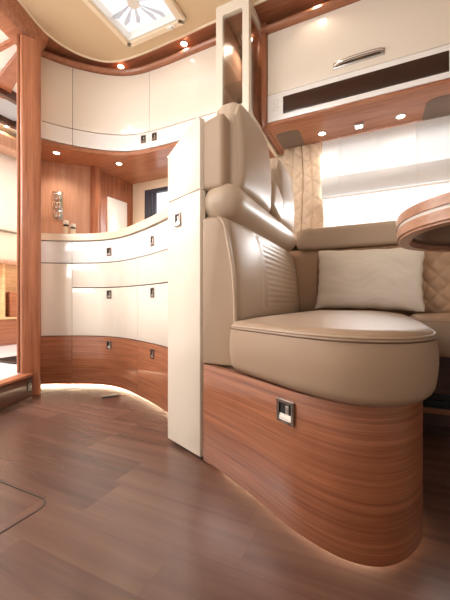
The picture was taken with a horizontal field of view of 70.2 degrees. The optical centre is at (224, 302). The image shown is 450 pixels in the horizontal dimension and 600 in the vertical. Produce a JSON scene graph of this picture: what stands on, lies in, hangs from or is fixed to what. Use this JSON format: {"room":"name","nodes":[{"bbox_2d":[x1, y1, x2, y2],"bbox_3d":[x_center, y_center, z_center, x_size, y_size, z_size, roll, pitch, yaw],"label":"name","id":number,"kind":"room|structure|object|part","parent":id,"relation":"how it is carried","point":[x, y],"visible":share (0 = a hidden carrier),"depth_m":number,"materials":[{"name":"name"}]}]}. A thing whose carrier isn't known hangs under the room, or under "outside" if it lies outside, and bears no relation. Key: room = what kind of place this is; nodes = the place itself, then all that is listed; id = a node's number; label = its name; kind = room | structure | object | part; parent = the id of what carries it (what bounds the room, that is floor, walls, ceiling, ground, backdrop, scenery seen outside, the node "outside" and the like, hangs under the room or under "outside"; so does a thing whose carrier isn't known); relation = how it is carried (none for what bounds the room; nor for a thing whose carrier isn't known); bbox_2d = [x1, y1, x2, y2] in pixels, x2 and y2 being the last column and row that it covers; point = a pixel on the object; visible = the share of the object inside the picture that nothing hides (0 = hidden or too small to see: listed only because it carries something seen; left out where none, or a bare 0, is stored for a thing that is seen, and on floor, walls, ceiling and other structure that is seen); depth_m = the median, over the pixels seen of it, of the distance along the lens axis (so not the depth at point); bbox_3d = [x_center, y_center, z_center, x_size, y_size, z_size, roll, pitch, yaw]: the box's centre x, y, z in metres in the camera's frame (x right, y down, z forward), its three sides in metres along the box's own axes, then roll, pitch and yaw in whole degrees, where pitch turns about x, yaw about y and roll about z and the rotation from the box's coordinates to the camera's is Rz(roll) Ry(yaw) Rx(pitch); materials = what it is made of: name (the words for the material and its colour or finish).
{"room":"motorhome interior","nodes":[
{"label":"motorhome interior","id":0,"kind":"room"},
{"bbox_2d":[0,153,16,233],"bbox_3d":[-2.669,-0.550,1.726,0.100,2.100,3.250,0,0,25],"label":"wall","id":1,"kind":"structure","parent":0,"point":[1,154],"depth_m":2.99,"materials":[{"name":"white"}]},
{"bbox_2d":[0,156,16,223],"bbox_3d":[-2.171,-1.042,2.646,0.013,0.595,1.140,0,0,25],"label":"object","id":2,"kind":"structure","parent":1,"relation":"in","point":[8,168],"depth_m":2.97,"materials":[{"name":"white paint"}]},
{"bbox_2d":[0,131,16,158],"bbox_3d":[-2.100,-1.431,2.613,0.165,0.138,1.140,0,0,25],"label":"upper cabinet","id":3,"kind":"object","parent":1,"relation":"attached to","point":[8,143],"visible":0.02,"depth_m":2.84,"materials":[{"name":"brown wood"}]},
{"bbox_2d":[0,221,16,232],"bbox_3d":[-2.147,-0.700,2.635,0.068,0.070,1.140,0,0,25],"label":"sill","id":4,"kind":"structure","parent":1,"relation":"attached to","point":[5,226],"depth_m":2.93,"materials":[{"name":"white plastic"}]},
{"bbox_2d":[0,231,16,260],"bbox_3d":[-2.164,-0.520,2.643,0.033,0.265,1.140,0,0,25],"label":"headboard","id":5,"kind":"object","parent":1,"relation":"attached to","point":[8,241],"visible":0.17,"depth_m":2.96,"materials":[{"name":"beige"}]},
{"bbox_2d":[0,344,19,379],"bbox_3d":[-1.932,0.441,1.379,1.730,0.119,3.250,0,0,25],"label":"floor","id":6,"kind":"structure","parent":0,"point":[7,370],"depth_m":1.98,"materials":[{"name":"white"}]},
{"bbox_2d":[0,317,16,345],"bbox_3d":[-2.125,0.254,2.624,0.110,0.252,1.140,0,0,25],"label":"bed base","id":7,"kind":"object","parent":6,"relation":"on","point":[8,325],"visible":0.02,"depth_m":2.89,"materials":[{"name":"brown wood"}]},
{"bbox_2d":[0,259,16,316],"bbox_3d":[-2.122,-0.129,2.623,0.123,0.512,1.140,0,0,25],"label":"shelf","id":8,"kind":"object","parent":7,"relation":"on","point":[8,268],"visible":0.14,"depth_m":2.92,"materials":[{"name":"brown wood"}]},
{"bbox_3d":[-2.118,-0.367,2.621,0.105,0.035,1.140,0,0,25],"label":"shelf","id":9,"kind":"part","parent":8,"relation":"part of","materials":[{"name":"brown wood"}]},
{"bbox_2d":[0,356,16,363],"bbox_3d":[-1.380,0.376,2.141,0.280,0.009,0.220,0,0,25],"label":"floor grate","id":10,"kind":"object","parent":6,"relation":"on","point":[12,359],"visible":0.3,"depth_m":2.09,"materials":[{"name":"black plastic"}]},
{"bbox_2d":[0,373,32,386],"bbox_3d":[-1.128,0.385,1.288,0.091,0.014,0.904,0,0,10],"label":"trim","id":11,"kind":"structure","parent":6,"relation":"attached to","point":[18,377],"depth_m":1.60,"materials":[{"name":"brown wood"}]},
{"bbox_2d":[41,160,89,233],"bbox_3d":[-1.119,-0.525,2.235,0.343,2.050,0.025,0,0,-20],"label":"wall","id":12,"kind":"structure","parent":0,"point":[72,180],"depth_m":2.23,"materials":[{"name":"brown wood"}]},
{"bbox_2d":[52,191,62,220],"bbox_3d":[-1.152,-0.668,2.199,0.068,0.196,0.018,0,0,-20],"label":"switch panel","id":13,"kind":"object","parent":12,"relation":"attached to","point":[57,197],"visible":1,"depth_m":2.20,"materials":[{"name":"silver metal"}]},
{"bbox_2d":[53,193,61,200],"bbox_3d":[-1.153,-0.730,2.200,0.052,0.052,0.004,0,0,-20],"label":"switch","id":14,"kind":"object","parent":13,"relation":"attached to","point":[56,196],"depth_m":2.20,"materials":[{"name":"silver metal"}]},
{"bbox_2d":[53,202,61,209],"bbox_3d":[-1.153,-0.668,2.200,0.052,0.052,0.004,0,0,-20],"label":"switch","id":15,"kind":"object","parent":13,"relation":"attached to","point":[56,205],"depth_m":2.20,"materials":[{"name":"silver metal"}]},
{"bbox_2d":[53,211,61,218],"bbox_3d":[-1.153,-0.606,2.200,0.052,0.052,0.004,0,0,-20],"label":"switch","id":16,"kind":"object","parent":13,"relation":"attached to","point":[56,214],"depth_m":2.20,"materials":[{"name":"silver metal"}]},
{"bbox_2d":[90,166,100,232],"bbox_3d":[-0.931,-0.695,2.300,0.070,0.590,0.069,0,0,25],"label":"trim","id":17,"kind":"structure","parent":12,"relation":"attached to","point":[95,172],"depth_m":2.27,"materials":[{"name":"brown wood"}]},
{"bbox_2d":[73,68,149,151],"bbox_3d":[-0.728,-1.248,2.193,0.673,0.504,0.295,0,0,-4],"label":"upper cabinet","id":18,"kind":"object","parent":12,"relation":"attached to","point":[111,113],"visible":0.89,"depth_m":2.09,"materials":[{"name":"white"}]},
{"bbox_2d":[41,139,178,183],"bbox_3d":[-0.577,-0.982,2.087,1.300,0.024,0.805,0,0,25],"label":"trim","id":19,"kind":"structure","parent":18,"relation":"attached to","point":[150,164],"depth_m":2.16,"materials":[{"name":"brown wood"}]},
{"bbox_2d":[101,171,132,232],"bbox_3d":[-0.855,-0.525,2.475,0.020,2.050,0.352,0,0,31],"label":"wall panel","id":20,"kind":"object","parent":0,"point":[111,186],"depth_m":2.46,"materials":[{"name":"brown wood"}]},
{"bbox_2d":[107,196,126,231],"bbox_3d":[-0.837,-0.608,2.482,0.016,0.385,0.190,0,0,31],"label":"panel","id":21,"kind":"object","parent":20,"relation":"attached to","point":[116,209],"visible":0.52,"depth_m":2.47,"materials":[{"name":"white paint"}]},
{"bbox_2d":[0,0,329,137],"bbox_3d":[-0.543,-1.575,0.725,4.800,0.050,3.250,0,0,25],"label":"ceiling","id":22,"kind":"structure","parent":0,"point":[72,23],"depth_m":1.83,"materials":[{"name":"beige paint"}]},
{"bbox_2d":[0,39,13,51],"bbox_3d":[-1.505,-1.541,2.003,0.770,0.022,0.027,0,0,25],"label":"ceiling strip","id":23,"kind":"object","parent":22,"relation":"attached to","point":[8,43],"depth_m":1.90,"materials":[{"name":"brown wood"}]},
{"bbox_2d":[0,88,16,129],"bbox_3d":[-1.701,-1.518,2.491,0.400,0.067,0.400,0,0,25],"label":"upper cabinet","id":24,"kind":"object","parent":22,"relation":"attached to","point":[8,107],"visible":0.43,"depth_m":2.53,"materials":[{"name":"white wood"}]},
{"bbox_3d":[-1.701,-1.538,2.491,0.310,0.015,0.310,0,0,25],"label":"pane","id":25,"kind":"part","parent":24,"relation":"part of","materials":[{"name":"plastic"}]},
{"bbox_2d":[0,51,16,99],"bbox_3d":[-1.411,-1.537,2.148,0.729,0.030,0.121,0,0,38],"label":"ceiling beam","id":26,"kind":"structure","parent":22,"relation":"attached to","point":[8,74],"depth_m":2.14,"materials":[{"name":"brown wood"}]},
{"bbox_2d":[117,63,124,68],"bbox_3d":[-0.684,-1.554,2.104,0.052,0.005,0.052,0,0,25],"label":"recessed light","id":27,"kind":"object","parent":22,"relation":"in","point":[119,65],"visible":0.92,"depth_m":2.10,"materials":[{"name":"silver metal"}]},
{"bbox_2d":[82,0,185,47],"bbox_3d":[-0.476,-1.567,1.660,0.415,0.107,0.398,0,0,25],"label":"skylight","id":28,"kind":"object","parent":22,"relation":"attached to","point":[134,22],"visible":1,"depth_m":1.75,"materials":[{"name":"beige plastic"}]},
{"bbox_3d":[-0.555,-1.562,1.724,0.142,0.001,0.030,0,0,30],"label":"star blade","id":29,"kind":"part","parent":28,"relation":"part of","materials":[{"name":"plastic"}]},
{"bbox_3d":[-0.521,-1.561,1.746,0.026,0.001,0.134,0,0,-35],"label":"star blade","id":30,"kind":"part","parent":28,"relation":"part of","materials":[{"name":"plastic"}]},
{"bbox_3d":[-0.473,-1.560,1.740,0.028,0.001,0.099,0,0,-10],"label":"star blade","id":31,"kind":"part","parent":28,"relation":"part of","materials":[{"name":"plastic"}]},
{"bbox_3d":[-0.411,-1.560,1.719,0.027,0.001,0.115,0,0,38],"label":"star blade","id":32,"kind":"part","parent":28,"relation":"part of","materials":[{"name":"plastic"}]},
{"bbox_3d":[-0.381,-1.559,1.701,0.147,0.001,0.029,0,0,-32],"label":"star blade","id":33,"kind":"part","parent":28,"relation":"part of","materials":[{"name":"plastic"}]},
{"bbox_2d":[180,40,187,47],"bbox_3d":[-0.246,-1.554,1.919,0.052,0.005,0.052,0,0,25],"label":"recessed light","id":34,"kind":"object","parent":22,"relation":"in","point":[183,43],"visible":1,"depth_m":1.92,"materials":[{"name":"beige"}]},
{"bbox_2d":[0,384,449,599],"bbox_3d":[0.000,0.525,0.470,3.800,0.050,3.450,0,0,25],"label":"floor","id":35,"kind":"structure","parent":0,"point":[129,512],"depth_m":0.72,"materials":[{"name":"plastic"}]},
{"bbox_2d":[0,376,32,409],"bbox_3d":[-1.110,0.448,1.284,0.048,0.104,0.903,0,0,10],"label":"trim","id":36,"kind":"structure","parent":35,"relation":"on","point":[13,393],"depth_m":1.58,"materials":[{"name":"brown wood"}]},
{"bbox_2d":[27,380,31,391],"bbox_3d":[-1.033,0.438,1.694,0.005,0.056,0.044,0,0,-2],"label":"socket","id":37,"kind":"object","parent":36,"relation":"attached to","point":[29,383],"visible":1,"depth_m":1.69,"materials":[{"name":"black plastic"}]},
{"bbox_2d":[0,481,45,533],"bbox_3d":[-0.726,0.499,0.670,0.415,0.001,0.495,0,0,25],"label":"floor hatch","id":38,"kind":"object","parent":35,"relation":"on","point":[43,498],"visible":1,"depth_m":0.81,"materials":[{"name":"brown wood"}]},
{"bbox_2d":[20,34,40,394],"bbox_3d":[-1.072,-0.469,1.766,0.100,1.938,0.080,0,0,-30],"label":"pillar","id":39,"kind":"structure","parent":35,"relation":"on","point":[30,48],"depth_m":1.73,"materials":[{"name":"brown wood"}]},
{"bbox_2d":[0,0,48,51],"bbox_3d":[-1.186,-1.498,1.471,0.183,0.116,0.920,0,0,13],"label":"ceiling beam","id":40,"kind":"structure","parent":39,"relation":"attached to","point":[14,20],"depth_m":1.69,"materials":[{"name":"brown wood"}]},
{"bbox_2d":[17,34,19,372],"bbox_3d":[-1.123,-0.532,1.740,0.012,1.814,0.065,0,0,-30],"label":"door frame","id":41,"kind":"structure","parent":40,"relation":"attached to","point":[18,37],"depth_m":1.71,"materials":[{"name":"brown wood"}]},
{"bbox_2d":[41,36,215,75],"bbox_3d":[-0.581,-1.525,2.090,1.411,0.058,0.492,0,0,5],"label":"crown molding","id":42,"kind":"structure","parent":40,"relation":"attached to","point":[211,42],"depth_m":2.01,"materials":[{"name":"brown wood"}]},
{"bbox_2d":[17,0,267,62],"bbox_3d":[0.498,-1.552,1.411,3.340,0.019,1.092,0,0,5],"label":"trim","id":43,"kind":"structure","parent":40,"relation":"attached to","point":[19,1],"depth_m":1.88,"materials":[{"name":"beige"}]},
{"bbox_2d":[41,241,73,384],"bbox_3d":[-1.030,0.065,1.958,0.224,0.870,0.096,0,0,-8],"label":"base cabinet","id":44,"kind":"object","parent":35,"relation":"on","point":[56,256],"visible":0.83,"depth_m":1.92,"materials":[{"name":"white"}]},
{"bbox_3d":[-1.026,0.344,1.923,0.212,0.285,0.024,0,0,-8],"label":"wood drawer","id":45,"kind":"part","parent":44,"relation":"part of","materials":[{"name":"brown wood"}]},
{"bbox_3d":[-1.026,-0.306,1.923,0.212,0.128,0.024,0,0,-8],"label":"white drawer","id":46,"kind":"part","parent":44,"relation":"part of","materials":[{"name":"white paint"}]},
{"bbox_3d":[-1.026,-0.021,1.923,0.212,0.433,0.024,0,0,-8],"label":"cupboard door","id":47,"kind":"part","parent":44,"relation":"part of","materials":[{"name":"beige paint"}]},
{"bbox_2d":[72,233,141,394],"bbox_3d":[-0.659,0.065,1.873,0.596,0.870,0.173,0,0,25],"label":"base cabinet","id":48,"kind":"object","parent":35,"relation":"on","point":[105,285],"visible":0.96,"depth_m":1.89,"materials":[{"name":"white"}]},
{"bbox_2d":[41,207,167,241],"bbox_3d":[-0.582,-0.394,2.005,1.360,0.040,0.957,0,0,25],"label":"countertop","id":49,"kind":"structure","parent":48,"relation":"on","point":[161,216],"depth_m":1.84,"materials":[{"name":"beige laminate"}]},
{"bbox_2d":[63,220,68,233],"bbox_3d":[-1.042,-0.476,2.095,0.034,0.125,0.034,0,0,25],"label":"spice jar","id":50,"kind":"object","parent":49,"relation":"on","point":[65,222],"visible":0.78,"depth_m":2.08,"materials":[{"name":"glass"}]},
{"bbox_2d":[70,224,75,233],"bbox_3d":[-0.999,-0.467,2.104,0.034,0.105,0.034,0,0,25],"label":"spice jar","id":51,"kind":"object","parent":49,"relation":"on","point":[72,226],"visible":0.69,"depth_m":2.09,"materials":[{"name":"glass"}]},
{"bbox_3d":[-0.670,-0.166,1.844,0.534,0.143,0.088,0,0,28],"label":"slim drawer","id":52,"kind":"part","parent":48,"relation":"part of","materials":[{"name":"beige paint"}]},
{"bbox_3d":[-0.670,0.053,1.844,0.534,0.285,0.088,0,0,28],"label":"deep drawer","id":53,"kind":"part","parent":48,"relation":"part of","materials":[{"name":"beige paint"}]},
{"bbox_3d":[-0.670,0.344,1.844,0.534,0.285,0.088,0,0,28],"label":"wood drawer","id":54,"kind":"part","parent":48,"relation":"part of","materials":[{"name":"brown wood"}]},
{"bbox_3d":[-0.670,-0.306,1.844,0.534,0.128,0.088,0,0,28],"label":"white drawer","id":55,"kind":"part","parent":48,"relation":"part of","materials":[{"name":"white paint"}]},
{"bbox_2d":[101,394,118,397],"bbox_3d":[-0.613,0.498,1.714,0.090,0.004,0.024,0,0,-30],"label":"floor slot","id":56,"kind":"object","parent":35,"relation":"on","point":[114,394],"visible":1,"depth_m":1.72,"materials":[{"name":"black plastic"}]},
{"bbox_2d":[138,220,167,412],"bbox_3d":[-0.279,0.065,1.522,0.100,0.870,0.485,0,0,-36],"label":"base cabinet","id":57,"kind":"object","parent":35,"relation":"on","point":[153,241],"visible":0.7,"depth_m":1.55,"materials":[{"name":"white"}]},
{"bbox_3d":[-0.308,0.344,1.500,0.028,0.285,0.475,0,0,-36],"label":"wood drawer","id":58,"kind":"part","parent":57,"relation":"part of","materials":[{"name":"brown wood"}]},
{"bbox_3d":[-0.308,-0.306,1.500,0.028,0.128,0.475,0,0,-36],"label":"white drawer","id":59,"kind":"part","parent":57,"relation":"part of","materials":[{"name":"white paint"}]},
{"bbox_3d":[-0.308,-0.166,1.500,0.028,0.143,0.475,0,0,-36],"label":"slim drawer","id":60,"kind":"part","parent":57,"relation":"part of","materials":[{"name":"beige paint"}]},
{"bbox_3d":[-0.308,0.053,1.500,0.028,0.285,0.475,0,0,-36],"label":"deep drawer","id":61,"kind":"part","parent":57,"relation":"part of","materials":[{"name":"beige paint"}]},
{"bbox_2d":[168,117,206,456],"bbox_3d":[-0.037,-0.048,1.312,0.196,1.096,0.577,0,0,25],"label":"tall cabinet","id":62,"kind":"object","parent":35,"relation":"on","point":[187,193],"visible":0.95,"depth_m":1.07,"materials":[{"name":"beige"}]},
{"bbox_3d":[-0.135,-0.480,1.092,0.022,0.233,0.193,0,0,-42],"label":"panel","id":63,"kind":"part","parent":62,"relation":"part of","materials":[{"name":"beige paint"}]},
{"bbox_2d":[203,102,438,566],"bbox_3d":[0.336,-0.089,1.173,0.656,1.178,1.191,0,0,25],"label":"seat","id":64,"kind":"object","parent":35,"relation":"on","point":[317,415],"visible":1,"depth_m":0.70,"materials":[{"name":"beige leather"}]},
{"bbox_3d":[-0.015,-0.037,0.987,0.110,0.454,0.026,0,0,25],"label":"panel","id":65,"kind":"part","parent":64,"relation":"part of","materials":[{"name":"beige leather"}]},
{"bbox_3d":[0.179,-0.106,1.408,0.168,0.355,0.900,0,0,25],"label":"backrest","id":66,"kind":"part","parent":64,"relation":"part of","materials":[{"name":"beige leather"}]},
{"bbox_3d":[0.133,0.252,0.707,0.003,0.011,0.037,0,0,-33],"label":"thumb plate","id":67,"kind":"part","parent":64,"relation":"part of","materials":[{"name":"silver metal"}]},
{"bbox_3d":[0.346,0.341,0.841,0.707,0.299,0.461,0,0,-13],"label":"panel","id":68,"kind":"part","parent":64,"relation":"part of","materials":[{"name":"brown wood"}]},
{"bbox_2d":[229,310,438,406],"bbox_3d":[0.390,0.107,1.108,0.503,0.162,1.118,0,0,25],"label":"seat cushion","id":69,"kind":"object","parent":64,"relation":"on","point":[334,358],"depth_m":0.61,"materials":[{"name":"beige leather"}]},
{"bbox_2d":[289,220,449,425],"bbox_3d":[1.099,0.043,1.233,1.880,0.915,0.579,0,0,25],"label":"bench","id":70,"kind":"object","parent":35,"relation":"on","point":[374,235],"visible":0.5,"depth_m":1.53,"materials":[{"name":"beige leather"}]},
{"bbox_3d":[1.175,-0.118,1.405,1.870,0.347,0.057,0,0,25],"label":"backrest","id":71,"kind":"part","parent":70,"relation":"part of","materials":[{"name":"beige leather"}]},
{"bbox_2d":[315,248,424,311],"bbox_3d":[0.676,-0.115,1.519,0.481,0.305,0.134,0,0,25],"label":"pillow","id":72,"kind":"object","parent":70,"relation":"on","point":[386,279],"visible":0.98,"depth_m":1.47,"materials":[{"name":"white fabric"}]},
{"bbox_2d":[409,313,449,357],"bbox_3d":[1.337,0.109,1.041,1.281,0.158,0.433,0,0,25],"label":"seat cushion","id":73,"kind":"object","parent":70,"relation":"on","point":[439,322],"depth_m":1.09,"materials":[{"name":"beige leather"}]},
{"bbox_2d":[423,393,449,409],"bbox_3d":[1.311,0.382,1.024,1.260,0.052,0.030,0,0,25],"label":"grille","id":74,"kind":"object","parent":70,"relation":"attached to","point":[437,401],"depth_m":1.24,"materials":[{"name":"black plastic"}]},
{"bbox_3d":[1.366,0.284,1.142,1.300,0.191,0.230,0,0,25],"label":"panel","id":75,"kind":"part","parent":70,"relation":"part of","materials":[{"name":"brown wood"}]},
{"bbox_2d":[396,192,449,251],"bbox_3d":[0.883,0.150,0.562,1.032,0.700,0.607,0,0,25],"label":"table","id":76,"kind":"object","parent":35,"relation":"on","point":[424,226],"visible":1,"depth_m":0.68,"materials":[{"name":"brown wood"}]},
{"bbox_2d":[133,146,411,315],"bbox_3d":[0.158,-0.550,2.214,5.000,2.100,0.040,0,0,25],"label":"wall","id":77,"kind":"structure","parent":0,"point":[139,189],"depth_m":2.58,"materials":[{"name":"beige"}]},
{"bbox_2d":[145,186,167,218],"bbox_3d":[-0.309,-0.713,2.432,0.730,0.385,0.033,0,0,25],"label":"window","id":78,"kind":"structure","parent":77,"relation":"in","point":[150,195],"depth_m":2.55,"materials":[{"name":"grey glass"}]},
{"bbox_2d":[149,45,215,147],"bbox_3d":[-0.188,-1.248,2.050,0.576,0.504,0.250,0,0,25],"label":"upper cabinet","id":79,"kind":"object","parent":77,"relation":"attached to","point":[182,91],"visible":0.67,"depth_m":1.96,"materials":[{"name":"white"}]},
{"bbox_2d":[216,0,278,157],"bbox_3d":[0.152,-1.252,1.888,0.183,0.595,0.545,0,0,25],"label":"display case","id":80,"kind":"object","parent":77,"relation":"attached to","point":[232,63],"visible":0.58,"depth_m":1.68,"materials":[{"name":"beige"}]},
{"bbox_3d":[0.041,-1.252,1.652,0.183,0.595,0.024,0,0,25],"label":"frame","id":81,"kind":"part","parent":80,"relation":"part of","materials":[{"name":"beige"}]},
{"bbox_3d":[0.078,-1.252,1.929,0.014,0.591,0.508,0,0,25],"label":"panel","id":82,"kind":"part","parent":80,"relation":"part of","materials":[{"name":"brown wood"}]},
{"bbox_3d":[0.231,-1.252,1.864,0.020,0.595,0.520,0,0,25],"label":"frame","id":83,"kind":"part","parent":80,"relation":"part of","materials":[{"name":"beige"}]},
{"bbox_3d":[0.256,-1.252,2.133,0.162,0.591,0.012,0,0,25],"label":"panel","id":84,"kind":"part","parent":80,"relation":"part of","materials":[{"name":"brown wood"}]},
{"bbox_2d":[291,240,297,250],"bbox_3d":[1.261,-0.353,1.576,2.060,0.037,0.175,0,0,25],"label":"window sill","id":85,"kind":"structure","parent":77,"relation":"attached to","point":[295,248],"depth_m":1.93,"materials":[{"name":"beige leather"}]},
{"bbox_2d":[260,0,359,34],"bbox_3d":[1.202,-1.520,1.465,2.073,0.065,0.325,0,0,25],"label":"crown molding","id":86,"kind":"structure","parent":77,"relation":"attached to","point":[331,5],"depth_m":1.67,"materials":[{"name":"brown wood"}]},
{"bbox_2d":[262,0,449,153],"bbox_3d":[1.210,-1.260,1.483,2.073,0.580,0.376,0,0,25],"label":"locker","id":87,"kind":"object","parent":77,"relation":"attached to","point":[370,63],"visible":0.99,"depth_m":1.60,"materials":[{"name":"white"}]},
{"bbox_3d":[0.290,-1.260,1.927,0.030,0.580,0.355,0,0,25],"label":"panel","id":88,"kind":"part","parent":87,"relation":"part of","materials":[{"name":"brown wood"}]},
{"bbox_2d":[276,130,304,149],"bbox_3d":[0.395,-0.970,1.915,0.135,0.002,0.222,0,0,25],"label":"speaker grille","id":89,"kind":"object","parent":87,"relation":"attached to","point":[286,139],"depth_m":1.90,"materials":[{"name":"brown plastic"}]},
{"bbox_2d":[284,142,323,239],"bbox_3d":[0.482,-0.671,1.985,0.254,0.597,0.035,0,0,25],"label":"curtain","id":90,"kind":"object","parent":87,"relation":"hanging from","point":[303,164],"visible":0.65,"depth_m":1.96,"materials":[{"name":"beige fabric"}]},
{"bbox_2d":[317,131,326,135],"bbox_3d":[0.555,-0.968,1.830,0.052,0.005,0.052,0,0,25],"label":"recessed light","id":91,"kind":"object","parent":87,"relation":"attached to","point":[321,133],"visible":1,"depth_m":1.82,"materials":[{"name":"beige"}]},
{"bbox_2d":[354,123,363,128],"bbox_3d":[0.732,-0.965,1.748,0.048,0.010,0.044,0,0,25],"label":"lamp","id":92,"kind":"object","parent":87,"relation":"attached to","point":[360,125],"visible":1,"depth_m":1.74,"materials":[{"name":"silver metal"}]},
{"bbox_3d":[0.653,-1.199,1.570,0.235,0.034,0.006,0,0,25],"label":"handle","id":93,"kind":"part","parent":87,"relation":"part of","materials":[{"name":"silver metal"}]},
{"bbox_2d":[395,113,405,119],"bbox_3d":[0.912,-0.968,1.662,0.052,0.005,0.052,0,0,25],"label":"recessed light","id":94,"kind":"object","parent":87,"relation":"attached to","point":[402,115],"visible":1,"depth_m":1.66,"materials":[{"name":"beige"}]},
{"bbox_2d":[422,94,449,120],"bbox_3d":[1.091,-0.970,1.588,0.178,0.002,0.222,0,0,25],"label":"speaker grille","id":95,"kind":"object","parent":87,"relation":"attached to","point":[437,106],"depth_m":1.58,"materials":[{"name":"brown fabric"}]},
{"bbox_2d":[321,116,449,199],"bbox_3d":[1.348,-0.790,1.538,1.710,0.351,0.045,0,0,25],"label":"blind","id":96,"kind":"object","parent":77,"relation":"attached to","point":[417,154],"visible":1,"depth_m":1.76,"materials":[{"name":"white fabric"}]},
{"bbox_3d":[1.350,-0.619,1.541,1.710,0.008,0.014,0,0,25],"label":"rail","id":97,"kind":"part","parent":96,"relation":"part of","materials":[{"name":"white plastic"}]},
{"bbox_3d":[-1.213,-0.525,1.995,0.294,2.050,0.253,0,0,25],"label":"wall","id":98,"kind":"structure","parent":0,"visible":0},
{"bbox_2d":[41,57,72,145],"bbox_3d":[-1.115,-1.248,2.077,0.261,0.504,0.247,0,0,-33],"label":"upper cabinet","id":99,"kind":"object","parent":98,"relation":"attached to","point":[56,78],"visible":0.66,"depth_m":1.98,"materials":[{"name":"white"}]}
]}

